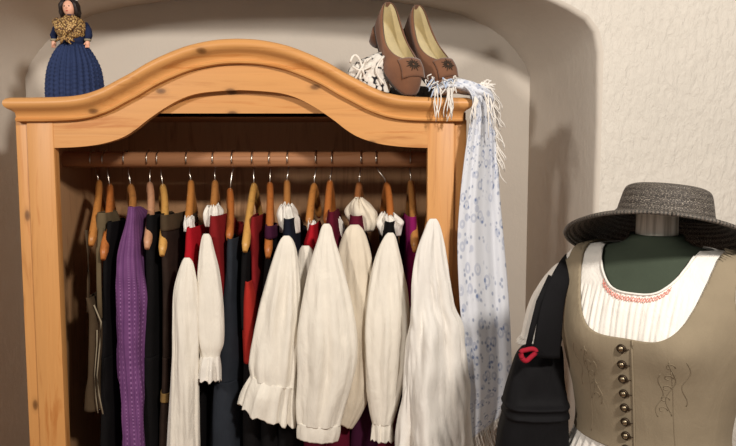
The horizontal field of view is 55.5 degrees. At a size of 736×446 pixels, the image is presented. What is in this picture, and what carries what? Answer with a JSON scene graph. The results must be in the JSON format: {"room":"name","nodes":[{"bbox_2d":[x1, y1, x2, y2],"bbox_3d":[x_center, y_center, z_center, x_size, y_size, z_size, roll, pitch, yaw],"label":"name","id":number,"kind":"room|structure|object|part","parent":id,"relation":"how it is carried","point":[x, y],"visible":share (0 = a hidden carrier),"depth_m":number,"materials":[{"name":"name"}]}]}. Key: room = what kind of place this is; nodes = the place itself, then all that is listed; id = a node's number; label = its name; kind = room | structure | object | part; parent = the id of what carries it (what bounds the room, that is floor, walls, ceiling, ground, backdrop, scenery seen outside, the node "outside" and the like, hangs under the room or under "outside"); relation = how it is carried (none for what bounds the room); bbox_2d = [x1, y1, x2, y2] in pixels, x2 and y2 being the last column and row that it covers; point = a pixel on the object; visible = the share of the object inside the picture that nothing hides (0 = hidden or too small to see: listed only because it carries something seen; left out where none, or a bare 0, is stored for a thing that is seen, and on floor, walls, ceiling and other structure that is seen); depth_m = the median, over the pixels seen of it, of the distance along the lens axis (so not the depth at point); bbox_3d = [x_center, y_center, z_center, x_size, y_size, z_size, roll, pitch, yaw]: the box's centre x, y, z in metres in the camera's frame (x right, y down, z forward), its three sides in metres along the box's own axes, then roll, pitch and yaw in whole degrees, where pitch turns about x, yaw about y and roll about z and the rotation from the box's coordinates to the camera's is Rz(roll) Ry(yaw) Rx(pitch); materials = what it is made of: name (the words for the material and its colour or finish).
{"room":"clothing shop","nodes":[
{"label":"clothing shop","id":0,"kind":"room"},
{"bbox_2d":[25,0,529,445],"bbox_3d":[-0.312,0.503,2.505,1.742,2.573,0.001,0,5,0],"label":"wall","id":1,"kind":"structure","parent":0,"point":[125,39],"depth_m":2.40,"materials":[{"name":"paint"}]},
{"bbox_2d":[562,0,735,445],"bbox_3d":[-0.150,-0.078,2.001,4.900,3.000,0.001,0,5,0],"label":"wall","id":2,"kind":"structure","parent":0,"point":[669,93],"depth_m":1.98,"materials":[{"name":"paint"}]},
{"bbox_2d":[0,0,603,445],"bbox_3d":[-0.312,0.523,2.280,1.947,2.573,0.450,0,5,0],"label":"wall niche","id":3,"kind":"object","parent":2,"relation":"in","point":[560,47],"visible":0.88,"depth_m":2.29,"materials":[{"name":"paint"}]},
{"bbox_3d":[-0.150,1.605,0.294,4.900,0.050,4.700,0,5,0],"label":"floor","id":4,"kind":"structure","parent":0,"visible":0},
{"bbox_2d":[2,39,471,445],"bbox_3d":[-0.338,0.451,2.176,1.217,1.914,0.596,0,5,0],"label":"wardrobe","id":5,"kind":"object","parent":4,"relation":"on","point":[223,96],"visible":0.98,"depth_m":1.90,"materials":[{"name":"brown wood"}]},
{"bbox_3d":[-0.920,0.574,1.954,0.035,1.710,0.039,0,5,0],"label":"corner post","id":6,"kind":"part","parent":5,"relation":"part of","materials":[{"name":"brown wood"}]},
{"bbox_2d":[44,0,104,96],"bbox_3d":[-0.812,-0.473,1.931,0.158,0.297,0.145,0,5,0],"label":"doll","id":7,"kind":"object","parent":5,"relation":"on","point":[73,69],"visible":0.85,"depth_m":1.89,"materials":[{"name":"blue fabric"}]},
{"bbox_3d":[-0.927,0.540,2.217,0.022,1.729,0.520,0,5,0],"label":"panel","id":8,"kind":"part","parent":5,"relation":"part of","materials":[{"name":"brown wood"}]},
{"bbox_2d":[88,150,105,246],"bbox_3d":[-0.818,-0.087,2.119,0.039,0.268,0.476,-1,5,-16],"label":"clothes hanger","id":9,"kind":"object","parent":5,"relation":"hanging from","point":[99,200],"visible":0.7,"depth_m":2.00,"materials":[{"name":"wood"}]},
{"bbox_2d":[84,210,119,413],"bbox_3d":[-0.762,0.240,2.061,0.092,0.558,0.293,0,5,0],"label":"garment","id":10,"kind":"object","parent":9,"relation":"hanging from","point":[93,403],"visible":0.43,"depth_m":1.94,"materials":[{"name":"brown fabric"}]},
{"bbox_3d":[-0.770,0.353,2.074,0.077,0.323,0.286,0,5,0],"label":"bib panel","id":11,"kind":"part","parent":10,"relation":"part of","materials":[{"name":"beige fabric"}]},
{"bbox_3d":[-0.749,0.410,1.931,0.013,0.234,0.005,0,5,0],"label":"edge trim","id":12,"kind":"part","parent":10,"relation":"part of","materials":[{"name":"white fabric"}]},
{"bbox_3d":[-0.743,0.377,1.933,0.023,0.307,0.011,0,5,0],"label":"edge trim","id":13,"kind":"part","parent":10,"relation":"part of","materials":[{"name":"white fabric"}]},
{"bbox_2d":[100,150,115,260],"bbox_3d":[-0.783,-0.069,2.122,0.036,0.304,0.498,-1,5,-16],"label":"clothes hanger","id":14,"kind":"object","parent":5,"relation":"hanging from","point":[110,200],"visible":0.66,"depth_m":2.01,"materials":[{"name":"wood"}]},
{"bbox_2d":[100,218,125,445],"bbox_3d":[-0.746,0.585,2.172,0.106,1.216,0.411,0,5,0],"label":"dress","id":15,"kind":"object","parent":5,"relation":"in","point":[111,424],"visible":0.42,"depth_m":1.97,"materials":[{"name":"black fabric"}]},
{"bbox_2d":[122,150,136,206],"bbox_3d":[-0.720,-0.107,2.118,0.038,0.228,0.478,-2,5,-18],"label":"clothes hanger","id":16,"kind":"object","parent":5,"relation":"hanging from","point":[131,193],"visible":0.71,"depth_m":2.06,"materials":[{"name":"wood"}]},
{"bbox_2d":[115,206,147,445],"bbox_3d":[-0.667,0.558,2.123,0.145,1.240,0.370,0,5,0],"label":"dress","id":17,"kind":"object","parent":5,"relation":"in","point":[130,286],"visible":0.47,"depth_m":1.93,"materials":[{"name":"purple fabric"}]},
{"bbox_2d":[144,150,154,249],"bbox_3d":[-0.660,-0.084,2.121,0.033,0.275,0.496,-1,5,-15],"label":"clothes hanger","id":18,"kind":"object","parent":5,"relation":"hanging from","point":[150,195],"visible":0.72,"depth_m":2.00,"materials":[{"name":"wood"}]},
{"bbox_2d":[144,211,174,445],"bbox_3d":[-0.628,0.575,2.173,0.106,1.235,0.412,0,5,0],"label":"dress","id":19,"kind":"object","parent":18,"relation":"hanging from","point":[153,260],"visible":0.34,"depth_m":1.96,"materials":[{"name":"black fabric"}]},
{"bbox_2d":[156,150,168,256],"bbox_3d":[-0.622,-0.074,2.121,0.034,0.294,0.497,-1,5,-16],"label":"clothes hanger","id":20,"kind":"object","parent":5,"relation":"hanging from","point":[163,195],"visible":0.66,"depth_m":2.02,"materials":[{"name":"wood"}]},
{"bbox_2d":[159,211,198,445],"bbox_3d":[-0.587,0.575,2.171,0.110,1.235,0.416,0,5,-1],"label":"dress","id":21,"kind":"object","parent":20,"relation":"hanging from","point":[171,225],"visible":0.33,"depth_m":1.96,"materials":[{"name":"brown fabric"}]},
{"bbox_2d":[185,150,197,217],"bbox_3d":[-0.536,-0.112,2.118,0.027,0.218,0.286,-1,5,-11],"label":"clothes hanger","id":22,"kind":"object","parent":5,"relation":"hanging from","point":[191,204],"visible":0.87,"depth_m":2.06,"materials":[{"name":"wood"}]},
{"bbox_2d":[167,215,211,445],"bbox_3d":[-0.512,0.582,2.136,0.127,1.231,0.483,0,5,0],"label":"dress","id":23,"kind":"object","parent":22,"relation":"hanging from","point":[189,415],"visible":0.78,"depth_m":1.90,"materials":[{"name":"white fabric"}]},
{"bbox_2d":[210,150,220,205],"bbox_3d":[-0.463,-0.112,2.118,0.024,0.218,0.285,-1,5,-8],"label":"clothes hanger","id":24,"kind":"object","parent":5,"relation":"hanging from","point":[215,196],"visible":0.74,"depth_m":2.07,"materials":[{"name":"wood"}]},
{"bbox_2d":[197,203,243,401],"bbox_3d":[-0.432,0.564,2.138,0.097,1.266,0.478,0,5,-1],"label":"dress","id":25,"kind":"object","parent":24,"relation":"hanging from","point":[213,245],"visible":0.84,"depth_m":1.89,"materials":[{"name":"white fabric"}]},
{"bbox_2d":[225,150,234,239],"bbox_3d":[-0.416,-0.092,2.121,0.031,0.258,0.386,-1,5,-10],"label":"clothes hanger","id":26,"kind":"object","parent":5,"relation":"hanging from","point":[229,232],"visible":0.89,"depth_m":2.01,"materials":[{"name":"wood"}]},
{"bbox_2d":[209,233,249,445],"bbox_3d":[-0.422,0.605,2.166,0.159,1.163,0.411,0,5,0],"label":"dress","id":27,"kind":"object","parent":26,"relation":"hanging from","point":[226,426],"visible":0.45,"depth_m":1.96,"materials":[{"name":"fabric"}]},
{"bbox_3d":[-0.338,-0.396,2.098,1.217,0.212,0.591,0,5,0],"label":"cornice","id":28,"kind":"part","parent":5,"relation":"part of","materials":[{"name":"brown wood"}]},
{"bbox_3d":[-0.338,-0.333,2.151,1.196,0.022,0.505,0,5,0],"label":"panel","id":29,"kind":"part","parent":5,"relation":"part of","materials":[{"name":"brown wood"}]},
{"bbox_3d":[-0.338,-0.192,2.111,1.156,0.047,0.047,0,5,0],"label":"hanging rail","id":30,"kind":"part","parent":5,"relation":"part of","materials":[{"name":"brown wood"}]},
{"bbox_2d":[242,150,262,252],"bbox_3d":[-0.345,-0.080,2.121,0.024,0.283,0.482,0,5,-3],"label":"clothes hanger","id":31,"kind":"object","parent":5,"relation":"hanging from","point":[254,197],"visible":0.77,"depth_m":2.00,"materials":[{"name":"wood"}]},
{"bbox_2d":[240,213,265,445],"bbox_3d":[-0.329,0.574,2.169,0.116,1.220,0.432,0,5,0],"label":"dress","id":32,"kind":"object","parent":31,"relation":"hanging from","point":[252,262],"visible":0.54,"depth_m":1.94,"materials":[{"name":"red fabric"}]},
{"bbox_3d":[-0.331,0.267,2.027,0.053,0.230,0.204,0,5,0],"label":"panel","id":33,"kind":"part","parent":32,"relation":"part of","materials":[{"name":"red fabric"}]},
{"bbox_3d":[-0.338,0.493,2.464,1.160,1.679,0.020,0,5,0],"label":"panel","id":34,"kind":"part","parent":5,"relation":"part of","materials":[{"name":"brown wood"}]},
{"bbox_2d":[264,150,274,258],"bbox_3d":[-0.296,-0.072,2.122,0.026,0.299,0.485,-1,5,-6],"label":"clothes hanger","id":35,"kind":"object","parent":5,"relation":"hanging from","point":[270,216],"visible":0.78,"depth_m":1.99,"materials":[{"name":"wood"}]},
{"bbox_2d":[261,222,282,445],"bbox_3d":[-0.285,0.589,2.169,0.114,1.205,0.421,0,5,0],"label":"dress","id":36,"kind":"object","parent":35,"relation":"hanging from","point":[269,432],"visible":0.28,"depth_m":1.97,"materials":[{"name":"black fabric"}]},
{"bbox_2d":[283,150,290,205],"bbox_3d":[-0.245,-0.112,2.118,0.024,0.218,0.283,0,5,-5],"label":"clothes hanger","id":37,"kind":"object","parent":5,"relation":"hanging from","point":[287,191],"visible":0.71,"depth_m":2.07,"materials":[{"name":"wood"}]},
{"bbox_2d":[237,201,306,445],"bbox_3d":[-0.236,0.565,2.112,0.172,1.269,0.528,1,5,10],"label":"dress","id":38,"kind":"object","parent":37,"relation":"hanging from","point":[268,395],"visible":0.8,"depth_m":1.87,"materials":[{"name":"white fabric"}]},
{"bbox_2d":[305,150,321,224],"bbox_3d":[-0.163,-0.112,2.118,0.025,0.218,0.282,0,5,2],"label":"clothes hanger","id":39,"kind":"object","parent":5,"relation":"hanging from","point":[314,202],"visible":0.86,"depth_m":2.08,"materials":[{"name":"wood"}]},
{"bbox_2d":[296,220,326,445],"bbox_3d":[-0.148,0.593,2.160,0.172,1.229,0.456,0,5,0],"label":"dress","id":40,"kind":"object","parent":39,"relation":"hanging from","point":[305,253],"visible":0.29,"depth_m":1.91,"materials":[{"name":"red fabric"}]},
{"bbox_2d":[323,150,335,223],"bbox_3d":[-0.115,-0.112,2.118,0.025,0.218,0.282,0,5,1],"label":"clothes hanger","id":41,"kind":"object","parent":5,"relation":"hanging from","point":[329,204],"visible":0.76,"depth_m":2.06,"materials":[{"name":"wood"}]},
{"bbox_2d":[296,208,357,445],"bbox_3d":[-0.090,0.580,2.103,0.174,1.250,0.525,1,5,7],"label":"dress","id":42,"kind":"object","parent":41,"relation":"hanging from","point":[327,339],"visible":0.88,"depth_m":1.84,"materials":[{"name":"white fabric"}]},
{"bbox_2d":[354,150,363,198],"bbox_3d":[-0.027,-0.112,2.118,0.025,0.218,0.282,0,5,3],"label":"clothes hanger","id":43,"kind":"object","parent":5,"relation":"hanging from","point":[358,192],"visible":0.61,"depth_m":2.09,"materials":[{"name":"wood"}]},
{"bbox_2d":[338,197,377,445],"bbox_3d":[-0.007,0.558,2.153,0.195,1.291,0.456,0,5,0],"label":"dress","id":44,"kind":"object","parent":43,"relation":"hanging from","point":[355,250],"visible":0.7,"depth_m":1.91,"materials":[{"name":"fabric"}]},
{"bbox_2d":[348,52,391,93],"bbox_3d":[0.005,-0.409,1.951,0.124,0.132,0.080,0,5,0],"label":"bonnet","id":45,"kind":"object","parent":5,"relation":"on","point":[369,70],"visible":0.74,"depth_m":1.93,"materials":[{"name":"white fabric"}]},
{"bbox_2d":[375,150,393,216],"bbox_3d":[0.045,-0.112,2.118,0.049,0.218,0.282,0,5,-3],"label":"clothes hanger","id":46,"kind":"object","parent":5,"relation":"hanging from","point":[387,205],"visible":0.88,"depth_m":2.08,"materials":[{"name":"wood"}]},
{"bbox_2d":[364,211,409,445],"bbox_3d":[0.060,0.577,2.129,0.142,1.242,0.505,0,5,0],"label":"dress","id":47,"kind":"object","parent":46,"relation":"hanging from","point":[387,317],"visible":0.95,"depth_m":1.87,"materials":[{"name":"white fabric"}]},
{"bbox_2d":[405,150,418,252],"bbox_3d":[0.130,-0.080,2.121,0.025,0.282,0.482,0,5,1],"label":"clothes hanger","id":48,"kind":"object","parent":5,"relation":"hanging from","point":[410,209],"visible":0.76,"depth_m":2.00,"materials":[{"name":"wood"}]},
{"bbox_2d":[399,213,416,404],"bbox_3d":[0.122,0.578,2.174,0.089,1.229,0.410,0,5,0],"label":"dress","id":49,"kind":"object","parent":48,"relation":"hanging from","point":[410,223],"visible":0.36,"depth_m":1.94,"materials":[{"name":"fabric"}]},
{"bbox_2d":[391,86,450,96],"bbox_3d":[0.106,-0.387,2.139,0.344,0.086,0.330,0,5,0],"label":"felt","id":50,"kind":"object","parent":5,"relation":"on","point":[424,91],"visible":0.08,"depth_m":2.10,"materials":[{"name":"fabric"}]},
{"bbox_2d":[369,2,424,96],"bbox_3d":[0.080,-0.485,1.973,0.106,0.270,0.200,-2,5,-20],"label":"shoe","id":51,"kind":"object","parent":50,"relation":"on","point":[402,69],"visible":0.99,"depth_m":1.93,"materials":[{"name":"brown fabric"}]},
{"bbox_2d":[403,5,458,95],"bbox_3d":[0.167,-0.499,2.035,0.207,0.268,0.103,4,7,40],"label":"shoe","id":52,"kind":"object","parent":50,"relation":"on","point":[418,32],"visible":0.88,"depth_m":2.02,"materials":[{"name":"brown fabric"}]},
{"bbox_2d":[395,219,473,445],"bbox_3d":[0.171,0.505,1.844,0.261,1.035,0.162,0,5,0],"label":"blouse","id":53,"kind":"object","parent":5,"relation":"hanging from","point":[434,410],"visible":1,"depth_m":1.81,"materials":[{"name":"white fabric"}]},
{"bbox_3d":[0.245,0.574,1.954,0.035,1.710,0.039,0,5,0],"label":"corner post","id":54,"kind":"part","parent":5,"relation":"part of","materials":[{"name":"brown wood"}]},
{"bbox_2d":[425,74,511,445],"bbox_3d":[0.275,0.129,1.881,0.242,1.033,0.140,1,5,9],"label":"fringed shawl","id":55,"kind":"object","parent":5,"relation":"hanging from","point":[482,271],"visible":0.97,"depth_m":1.86,"materials":[{"name":"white fabric"}]},
{"bbox_2d":[602,214,709,293],"bbox_3d":[0.568,0.707,1.438,0.339,1.536,0.339,0,5,0],"label":"mannequin","id":56,"kind":"object","parent":4,"relation":"on","point":[652,256],"visible":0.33,"depth_m":1.33,"materials":[{"name":"dark green fabric"},{"name":"wood"}]},
{"bbox_2d":[495,253,569,445],"bbox_3d":[0.383,0.410,1.496,0.254,0.691,0.144,-3,6,-32],"label":"shoulder bag","id":57,"kind":"object","parent":56,"relation":"hanging from","point":[535,406],"visible":0.97,"depth_m":1.43,"materials":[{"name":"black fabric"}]},
{"bbox_2d":[569,425,605,445],"bbox_3d":[0.571,0.650,1.437,0.528,0.500,0.520,0,5,0],"label":"skirt","id":58,"kind":"object","parent":56,"relation":"on","point":[576,438],"visible":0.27,"depth_m":1.43,"materials":[{"name":"white fabric"}]},
{"bbox_2d":[516,240,728,344],"bbox_3d":[0.547,0.177,1.390,0.564,0.266,0.264,4,7,41],"label":"blouse","id":59,"kind":"object","parent":56,"relation":"on","point":[607,310],"visible":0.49,"depth_m":1.29,"materials":[{"name":"white fabric"}]},
{"bbox_2d":[562,239,735,445],"bbox_3d":[0.558,0.237,1.383,0.370,0.390,0.281,3,6,34],"label":"vest","id":60,"kind":"object","parent":56,"relation":"on","point":[679,389],"visible":0.81,"depth_m":1.28,"materials":[{"name":"beige fabric"}]},
{"bbox_3d":[0.414,0.276,1.376,0.034,0.090,0.013,-2,6,-24],"label":"embroidered stem","id":61,"kind":"part","parent":60,"relation":"part of","materials":[{"name":"beige fabric"}]},
{"bbox_3d":[0.426,0.288,1.356,0.038,0.112,0.015,-2,6,-26],"label":"embroidered stem","id":62,"kind":"part","parent":60,"relation":"part of","materials":[{"name":"beige fabric"}]},
{"bbox_3d":[0.440,0.306,1.346,0.026,0.088,0.012,-2,6,-22],"label":"embroidered stem","id":63,"kind":"part","parent":60,"relation":"part of","materials":[{"name":"beige fabric"}]},
{"bbox_3d":[0.529,0.312,1.269,0.014,0.088,0.025,0,5,0],"label":"embroidered stem","id":64,"kind":"part","parent":60,"relation":"part of","materials":[{"name":"brown fabric"}]},
{"bbox_3d":[0.543,0.297,1.254,0.016,0.112,0.038,2,5,18],"label":"embroidered stem","id":65,"kind":"part","parent":60,"relation":"part of","materials":[{"name":"brown fabric"}]},
{"bbox_3d":[0.565,0.288,1.245,0.013,0.090,0.034,2,5,17],"label":"embroidered stem","id":66,"kind":"part","parent":60,"relation":"part of","materials":[{"name":"brown fabric"}]},
{"bbox_2d":[563,182,735,250],"bbox_3d":[0.578,0.017,1.377,0.367,0.196,0.356,0,5,0],"label":"straw hat","id":67,"kind":"object","parent":56,"relation":"on","point":[694,206],"visible":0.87,"depth_m":1.35,"materials":[{"name":"grey wicker"}]},
{"bbox_3d":[0.585,-0.041,1.377,0.185,0.081,0.181,0,5,0],"label":"crown","id":68,"kind":"part","parent":67,"relation":"part of","materials":[{"name":"wicker"}]}
]}

